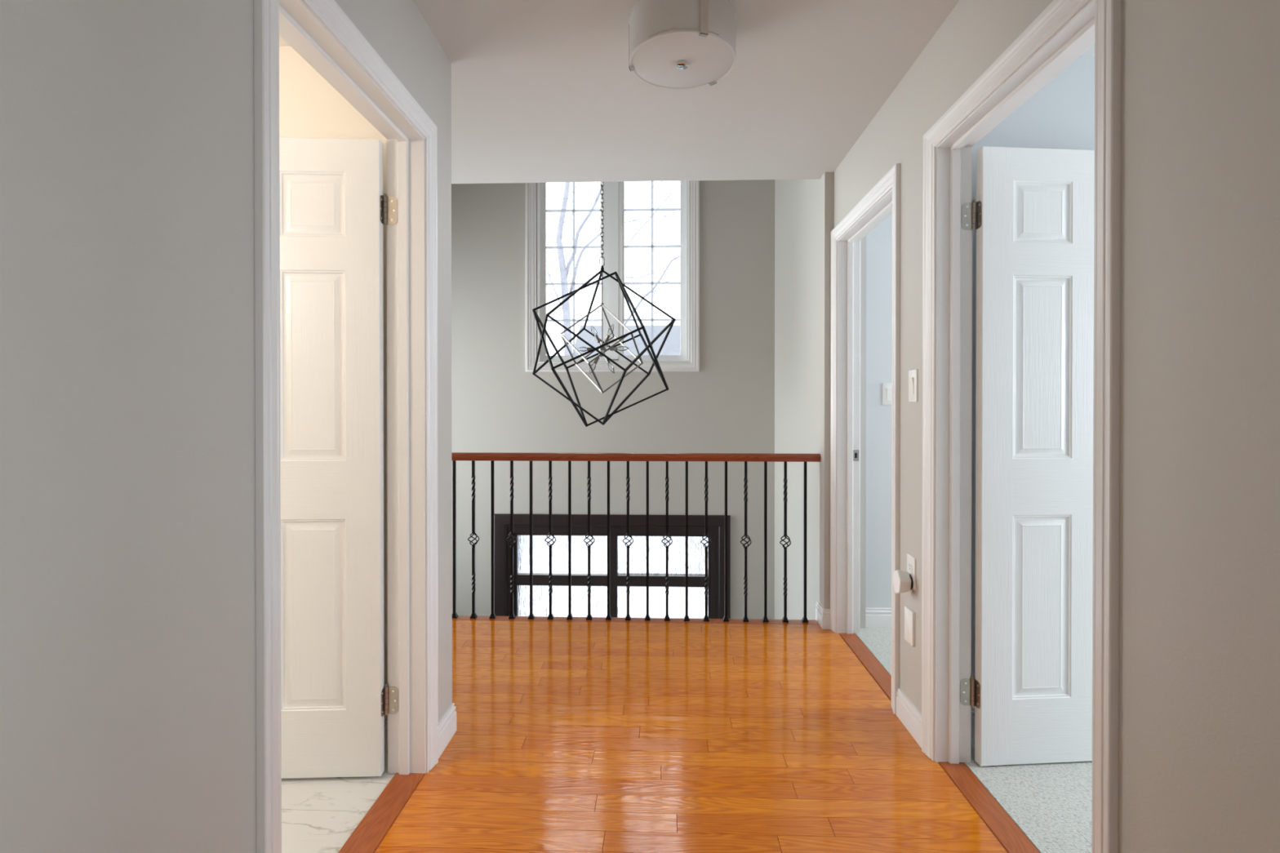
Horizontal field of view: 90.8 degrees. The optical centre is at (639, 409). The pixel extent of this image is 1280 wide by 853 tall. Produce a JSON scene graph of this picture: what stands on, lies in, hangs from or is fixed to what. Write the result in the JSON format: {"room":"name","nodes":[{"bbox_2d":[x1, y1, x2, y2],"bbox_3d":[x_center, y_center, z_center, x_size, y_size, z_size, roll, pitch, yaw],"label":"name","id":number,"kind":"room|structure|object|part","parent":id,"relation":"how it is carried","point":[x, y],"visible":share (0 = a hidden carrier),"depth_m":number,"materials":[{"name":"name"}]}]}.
{"room":"upstairs hallway","nodes":[
{"label":"upstairs hallway","id":0,"kind":"room"},
{"bbox_2d":[0,0,452,852],"bbox_3d":[-0.833,-0.027,-0.082,0.118,2.440,4.776,0,0,2],"label":"wall","id":1,"kind":"structure","parent":0,"point":[128,619],"depth_m":0.93,"materials":[{"name":"beige paint"}]},
{"bbox_2d":[253,0,438,852],"bbox_3d":[-1.147,0.122,1.669,0.911,2.124,0.918,0,0,2],"label":"door","id":2,"kind":"structure","parent":1,"relation":"in","point":[323,700],"depth_m":2.00,"materials":[{"name":"paint"}]},
{"bbox_3d":[-1.209,0.157,2.011,0.762,2.030,0.035,0,0,-2],"label":"panel","id":3,"kind":"part","parent":2,"relation":"part of","materials":[{"name":"paint"}]},
{"bbox_3d":[-0.838,0.122,1.657,0.019,2.123,0.918,0,0,2],"label":"casing","id":4,"kind":"part","parent":2,"relation":"part of","materials":[{"name":"white wood"}]},
{"bbox_2d":[337,773,425,852],"bbox_3d":[-0.758,1.198,1.660,0.096,0.032,0.774,0,0,2],"label":"trim","id":5,"kind":"structure","parent":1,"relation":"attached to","point":[370,833],"depth_m":1.84,"materials":[{"name":"red wood"}]},
{"bbox_2d":[279,45,387,719],"bbox_3d":[-1.804,-0.033,1.146,1.912,2.440,2.160,0,0,2],"label":"wall","id":6,"kind":"structure","parent":0,"point":[310,107],"depth_m":2.19,"materials":[{"name":"beige paint"}]},
{"bbox_2d":[451,179,774,619],"bbox_3d":[-0.836,0.581,5.036,3.763,6.730,0.160,0,0,2],"label":"wall","id":7,"kind":"structure","parent":0,"point":[727,406],"depth_m":4.93,"materials":[{"name":"beige paint"}]},
{"bbox_2d":[493,513,730,618],"bbox_3d":[-0.222,2.385,4.991,1.847,3.123,0.144,0,0,2],"label":"window","id":8,"kind":"structure","parent":7,"relation":"in","point":[598,522],"depth_m":4.97,"materials":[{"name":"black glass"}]},
{"bbox_3d":[-0.607,1.152,5.001,0.723,0.313,0.001,0,0,2],"label":"pane","id":9,"kind":"part","parent":8,"relation":"part of","materials":[{"name":"glass"}]},
{"bbox_3d":[-0.607,1.549,5.003,0.723,0.315,0.001,0,0,2],"label":"pane","id":10,"kind":"part","parent":8,"relation":"part of","materials":[{"name":"glass"}]},
{"bbox_3d":[-0.219,1.368,4.993,1.542,0.798,0.070,0,0,2],"label":"transom sash","id":11,"kind":"part","parent":8,"relation":"part of","materials":[{"name":"black wood"}]},
{"bbox_3d":[0.179,1.549,4.974,0.712,0.315,0.001,0,0,2],"label":"pane","id":12,"kind":"part","parent":8,"relation":"part of","materials":[{"name":"glass"}]},
{"bbox_3d":[0.179,1.152,4.972,0.712,0.313,0.001,0,0,2],"label":"pane","id":13,"kind":"part","parent":8,"relation":"part of","materials":[{"name":"glass"}]},
{"bbox_2d":[525,180,699,372],"bbox_3d":[-0.214,-1.274,4.994,1.354,1.964,0.179,0,0,2],"label":"window","id":14,"kind":"structure","parent":7,"relation":"in","point":[688,360],"depth_m":4.94,"materials":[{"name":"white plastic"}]},
{"bbox_3d":[-0.522,-1.258,4.997,0.533,1.748,0.056,0,0,2],"label":"sash","id":15,"kind":"part","parent":14,"relation":"part of","materials":[{"name":"glass"}]},
{"bbox_3d":[0.097,-1.257,4.974,0.533,1.748,0.056,0,0,2],"label":"sash","id":16,"kind":"part","parent":14,"relation":"part of","materials":[{"name":"glass"}]},
{"bbox_2d":[279,0,959,183],"bbox_3d":[-0.975,-1.310,0.535,3.812,0.120,6.012,0,0,2],"label":"ceiling","id":17,"kind":"structure","parent":0,"point":[543,91],"depth_m":2.51,"materials":[{"name":"paint"}]},
{"bbox_2d":[628,0,736,89],"bbox_3d":[0.136,-1.182,2.040,0.347,0.150,0.345,0,0,2],"label":"ceiling light","id":18,"kind":"object","parent":17,"relation":"attached to","point":[673,44],"visible":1,"depth_m":1.95,"materials":[{"name":"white glass"}]},
{"bbox_3d":[0.137,-1.188,2.040,0.342,0.124,0.342,0,0,2],"label":"lamp shade","id":19,"kind":"part","parent":18,"relation":"part of","materials":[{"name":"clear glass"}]},
{"bbox_2d":[632,33,733,88],"bbox_3d":[0.137,-1.122,2.041,0.324,0.006,0.324,0,0,2],"label":"diffuser","id":20,"kind":"object","parent":18,"relation":"attached to","point":[664,60],"depth_m":2.02,"materials":[{"name":"white glass"}]},
{"bbox_3d":[0.137,-1.254,2.040,0.345,0.008,0.345,0,0,2],"label":"ceiling plate","id":21,"kind":"part","parent":18,"relation":"part of","materials":[{"name":"white metal"}]},
{"bbox_2d":[281,620,1092,852],"bbox_3d":[0.616,1.211,0.433,7.000,0.049,6.153,0,0,2],"label":"floor","id":22,"kind":"structure","parent":0,"point":[569,737],"depth_m":2.09,"materials":[{"name":"brown wood"}]},
{"bbox_2d":[774,172,866,628],"bbox_3d":[1.124,0.586,4.130,0.220,6.730,1.508,0,0,2],"label":"wall","id":23,"kind":"structure","parent":0,"point":[804,209],"depth_m":3.85,"materials":[{"name":"beige paint"}]},
{"bbox_2d":[452,615,819,625],"bbox_3d":[-0.890,1.197,3.552,3.763,0.045,0.088,0,0,2],"label":"trim","id":24,"kind":"structure","parent":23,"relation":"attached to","point":[752,621],"depth_m":3.52,"materials":[{"name":"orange wood"}]},
{"bbox_2d":[451,452,821,622],"bbox_3d":[-0.890,0.709,3.553,3.763,0.930,0.063,0,0,2],"label":"stair railing","id":25,"kind":"object","parent":24,"relation":"on","point":[492,456],"visible":0.53,"depth_m":3.51,"materials":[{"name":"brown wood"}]},
{"bbox_3d":[-0.890,0.266,3.550,3.763,0.044,0.060,0,0,2],"label":"handrail","id":26,"kind":"part","parent":25,"relation":"part of","materials":[{"name":"brown wood"}]},
{"bbox_2d":[815,600,830,629],"bbox_3d":[1.007,1.122,3.447,0.061,0.105,0.154,0,0,2],"label":"baseboard","id":27,"kind":"structure","parent":23,"relation":"attached to","point":[822,615],"depth_m":3.38,"materials":[{"name":"white wood"}]},
{"bbox_2d":[866,213,892,608],"bbox_3d":[2.249,-0.042,2.905,2.117,2.440,1.130,0,0,2],"label":"wall","id":28,"kind":"structure","parent":0,"point":[879,240],"depth_m":3.39,"materials":[{"name":"paint"}]},
{"bbox_2d":[865,608,891,627],"bbox_3d":[2.170,1.123,3.360,2.007,0.105,0.012,0,0,2],"label":"baseboard","id":29,"kind":"structure","parent":28,"relation":"attached to","point":[874,617],"depth_m":3.39,"materials":[{"name":"white wood"}]},
{"bbox_2d":[882,382,891,404],"bbox_3d":[1.337,-0.081,3.384,0.073,0.117,0.012,0,0,2],"label":"light switch","id":30,"kind":"object","parent":28,"relation":"attached to","point":[886,387],"visible":0.73,"depth_m":3.38,"materials":[{"name":"white plastic"}]},
{"bbox_2d":[971,56,1094,706],"bbox_3d":[2.578,-0.029,0.416,3.077,2.440,3.820,0,0,2],"label":"wall","id":31,"kind":"structure","parent":0,"point":[1060,114],"depth_m":2.26,"materials":[{"name":"paint"}]},
{"bbox_2d":[971,706,974,736],"bbox_3d":[2.569,1.129,2.228,2.927,0.105,0.012,0,0,2],"label":"baseboard","id":32,"kind":"structure","parent":31,"relation":"attached to","point":[972,708],"depth_m":2.27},
{"bbox_2d":[938,761,1039,852],"bbox_3d":[1.026,1.198,1.724,0.086,0.032,0.773,0,0,2],"label":"trim","id":33,"kind":"structure","parent":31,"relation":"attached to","point":[1010,836],"depth_m":1.86,"materials":[{"name":"red wood"}]},
{"bbox_2d":[834,0,1279,852],"bbox_3d":[0.983,-0.029,0.420,0.112,2.440,5.911,0,0,2],"label":"wall","id":34,"kind":"structure","parent":0,"point":[1199,651],"depth_m":1.10,"materials":[{"name":"beige paint"}]},
{"bbox_2d":[830,163,900,714],"bbox_3d":[1.073,0.116,2.900,0.150,2.124,0.942,0,0,2],"label":"door frame","id":35,"kind":"structure","parent":34,"relation":"in","point":[883,200],"depth_m":3.29,"materials":[{"name":"white wood"}]},
{"bbox_3d":[1.128,0.242,3.296,0.030,0.057,0.002,0,0,2],"label":"strike plate","id":36,"kind":"part","parent":35,"relation":"part of","materials":[{"name":"silver metal"}]},
{"bbox_3d":[1.139,0.115,2.897,0.019,2.123,0.942,0,0,2],"label":"casing","id":37,"kind":"part","parent":35,"relation":"part of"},
{"bbox_2d":[839,633,891,701],"bbox_3d":[1.071,1.192,2.905,0.084,0.032,0.798,0,0,2],"label":"trim","id":38,"kind":"structure","parent":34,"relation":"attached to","point":[881,676],"depth_m":2.93,"materials":[{"name":"red wood"}]},
{"bbox_2d":[896,688,921,748],"bbox_3d":[0.990,1.128,2.310,0.012,0.105,0.252,0,0,2],"label":"baseboard","id":39,"kind":"structure","parent":34,"relation":"attached to","point":[907,713],"depth_m":2.31,"materials":[{"name":"white wood"}]},
{"bbox_2d":[904,606,915,646],"bbox_3d":[0.991,0.798,2.322,0.011,0.125,0.078,0,0,2],"label":"blank wall plate","id":40,"kind":"object","parent":34,"relation":"attached to","point":[909,615],"visible":1,"depth_m":2.31,"materials":[{"name":"white plastic"}]},
{"bbox_2d":[906,553,915,590],"bbox_3d":[0.992,0.596,2.312,0.008,0.117,0.072,0,0,2],"label":"wall outlet","id":41,"kind":"object","parent":34,"relation":"attached to","point":[911,561],"visible":0.85,"depth_m":2.29,"materials":[{"name":"white plastic"}]},
{"bbox_2d":[893,569,913,593],"bbox_3d":[0.967,0.633,2.313,0.058,0.091,0.079,0,0,2],"label":"air freshener","id":42,"kind":"object","parent":41,"relation":"attached to","point":[903,582],"visible":1,"depth_m":2.29,"materials":[{"name":"white plastic"}]},
{"bbox_2d":[908,561,912,570],"bbox_3d":[0.989,0.576,2.312,0.002,0.029,0.034,0,0,2],"label":"socket","id":43,"kind":"object","parent":41,"relation":"attached to","point":[910,563],"depth_m":2.31,"materials":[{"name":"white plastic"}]},
{"bbox_2d":[908,368,918,402],"bbox_3d":[0.989,-0.084,2.295,0.012,0.117,0.073,0,0,2],"label":"light switch","id":44,"kind":"object","parent":34,"relation":"attached to","point":[913,374],"visible":1,"depth_m":2.28,"materials":[{"name":"white plastic"}]},
{"bbox_2d":[921,0,1121,852],"bbox_3d":[1.410,0.122,1.741,0.907,2.124,0.990,0,0,2],"label":"door","id":45,"kind":"structure","parent":34,"relation":"in","point":[1046,222],"depth_m":2.08,"materials":[{"name":"paint"}]},
{"bbox_3d":[1.096,0.121,1.715,0.019,2.123,0.917,0,0,2],"label":"casing","id":46,"kind":"part","parent":45,"relation":"part of","materials":[{"name":"white wood"}]},
{"bbox_3d":[1.497,0.157,2.112,0.762,2.030,0.035,0,0,-4],"label":"panel","id":47,"kind":"part","parent":45,"relation":"part of","materials":[{"name":"paint"}]},
{"bbox_2d":[1079,44,1094,57],"bbox_3d":[2.599,-1.302,0.968,3.077,0.100,4.737,0,0,2],"label":"ceiling","id":48,"kind":"structure","parent":0,"point":[1090,52],"depth_m":2.23,"materials":[{"name":"paint"}]},
{"bbox_3d":[-0.786,-2.829,4.187,3.923,0.100,1.817,0,0,2],"label":"ceiling","id":49,"kind":"structure","parent":0,"visible":0},
{"bbox_2d":[532,182,675,426],"bbox_3d":[-0.253,-1.330,4.255,1.023,2.899,0.941,0,0,2],"label":"chandelier","id":50,"kind":"object","parent":49,"relation":"hanging from","point":[601,349],"visible":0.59,"depth_m":4.23,"materials":[{"name":"black metal"}]},
{"bbox_2d":[577,346,592,351],"bbox_3d":[-0.354,-0.408,4.291,0.166,0.035,0.052,0,0,2],"label":"bulb","id":51,"kind":"object","parent":50,"relation":"attached to","point":[588,348],"depth_m":4.30,"materials":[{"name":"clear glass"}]},
{"bbox_2d":[589,356,599,370],"bbox_3d":[-0.303,-0.312,4.275,0.086,0.150,0.036,0,0,2],"label":"bulb","id":52,"kind":"object","parent":50,"relation":"attached to","point":[596,360],"depth_m":4.26,"materials":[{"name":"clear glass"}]},
{"bbox_2d":[591,325,600,345],"bbox_3d":[-0.296,-0.495,4.284,0.076,0.153,0.045,0,0,2],"label":"bulb","id":53,"kind":"object","parent":50,"relation":"attached to","point":[596,336],"depth_m":4.27,"materials":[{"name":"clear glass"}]},
{"bbox_3d":[-0.263,-0.401,4.260,0.918,1.040,0.884,0,0,2],"label":"cube frame","id":54,"kind":"part","parent":50,"relation":"part of","materials":[{"name":"black metal"}]},
{"bbox_3d":[-0.254,-0.406,4.260,0.546,0.600,0.546,0,0,2],"label":"cube frame","id":55,"kind":"part","parent":50,"relation":"part of","materials":[{"name":"silver metal"}]},
{"bbox_3d":[-0.255,-1.875,4.252,0.019,1.725,0.019,0,0,-24],"label":"chain","id":56,"kind":"part","parent":50,"relation":"part of","materials":[{"name":"black metal"}]},
{"bbox_3d":[-0.254,-0.676,4.258,0.019,0.517,0.019,0,0,2],"label":"rod","id":57,"kind":"part","parent":50,"relation":"part of","materials":[{"name":"silver metal"}]},
{"bbox_3d":[-0.253,-0.418,4.260,0.984,1.050,0.918,0,0,2],"label":"cube frame","id":58,"kind":"part","parent":50,"relation":"part of","materials":[{"name":"black metal"}]},
{"bbox_2d":[604,324,613,342],"bbox_3d":[-0.211,-0.496,4.240,0.076,0.154,0.041,0,0,2],"label":"bulb","id":59,"kind":"object","parent":50,"relation":"attached to","point":[607,337],"depth_m":4.24,"materials":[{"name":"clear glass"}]},
{"bbox_2d":[604,352,614,373],"bbox_3d":[-0.210,-0.312,4.231,0.079,0.149,0.051,0,0,2],"label":"bulb","id":60,"kind":"object","parent":50,"relation":"attached to","point":[607,361],"depth_m":4.23,"materials":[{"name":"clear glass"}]},
{"bbox_2d":[605,346,627,351],"bbox_3d":[-0.154,-0.405,4.229,0.166,0.035,0.052,0,0,2],"label":"bulb","id":61,"kind":"object","parent":50,"relation":"attached to","point":[612,348],"depth_m":4.23,"materials":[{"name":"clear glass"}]},
{"bbox_3d":[-1.812,-0.039,2.285,2.012,2.440,0.116,0,0,2],"label":"wall","id":62,"kind":"structure","parent":0,"visible":0},
{"bbox_2d":[384,702,456,758],"bbox_3d":[-1.738,1.130,2.257,2.122,0.107,0.204,0,0,2],"label":"baseboard","id":63,"kind":"structure","parent":62,"relation":"attached to","point":[447,724],"depth_m":2.21,"materials":[{"name":"white wood"}]},
{"label":"outside","id":64,"kind":"structure","parent":0,"visible":0},
{"bbox_3d":[1.730,4.121,47.531,120.000,0.200,84.921,0,0,2],"label":"ground","id":65,"kind":"structure","parent":64,"visible":0},
{"bbox_2d":[546,182,600,355],"bbox_3d":[-1.645,-2.222,19.146,3.098,12.891,3.148,0,0,-35],"label":"bare tree","id":66,"kind":"object","parent":65,"relation":"on","point":[564,268],"visible":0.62,"depth_m":19.35,"materials":[{"name":"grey plant"}]},
{"bbox_2d":[572,324,679,355],"bbox_3d":[2.150,0.238,27.442,9.500,7.780,7.800,0,0,2],"label":"house","id":67,"kind":"structure","parent":65,"relation":"on","point":[671,346],"depth_m":26.07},
{"bbox_2d":[624,181,679,325],"bbox_3d":[0.872,-2.740,21.587,3.309,13.903,3.253,0,0,-30],"label":"bare tree","id":68,"kind":"object","parent":65,"relation":"on","point":[676,187],"visible":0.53,"depth_m":21.58,"materials":[{"name":"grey plant"}]}
]}

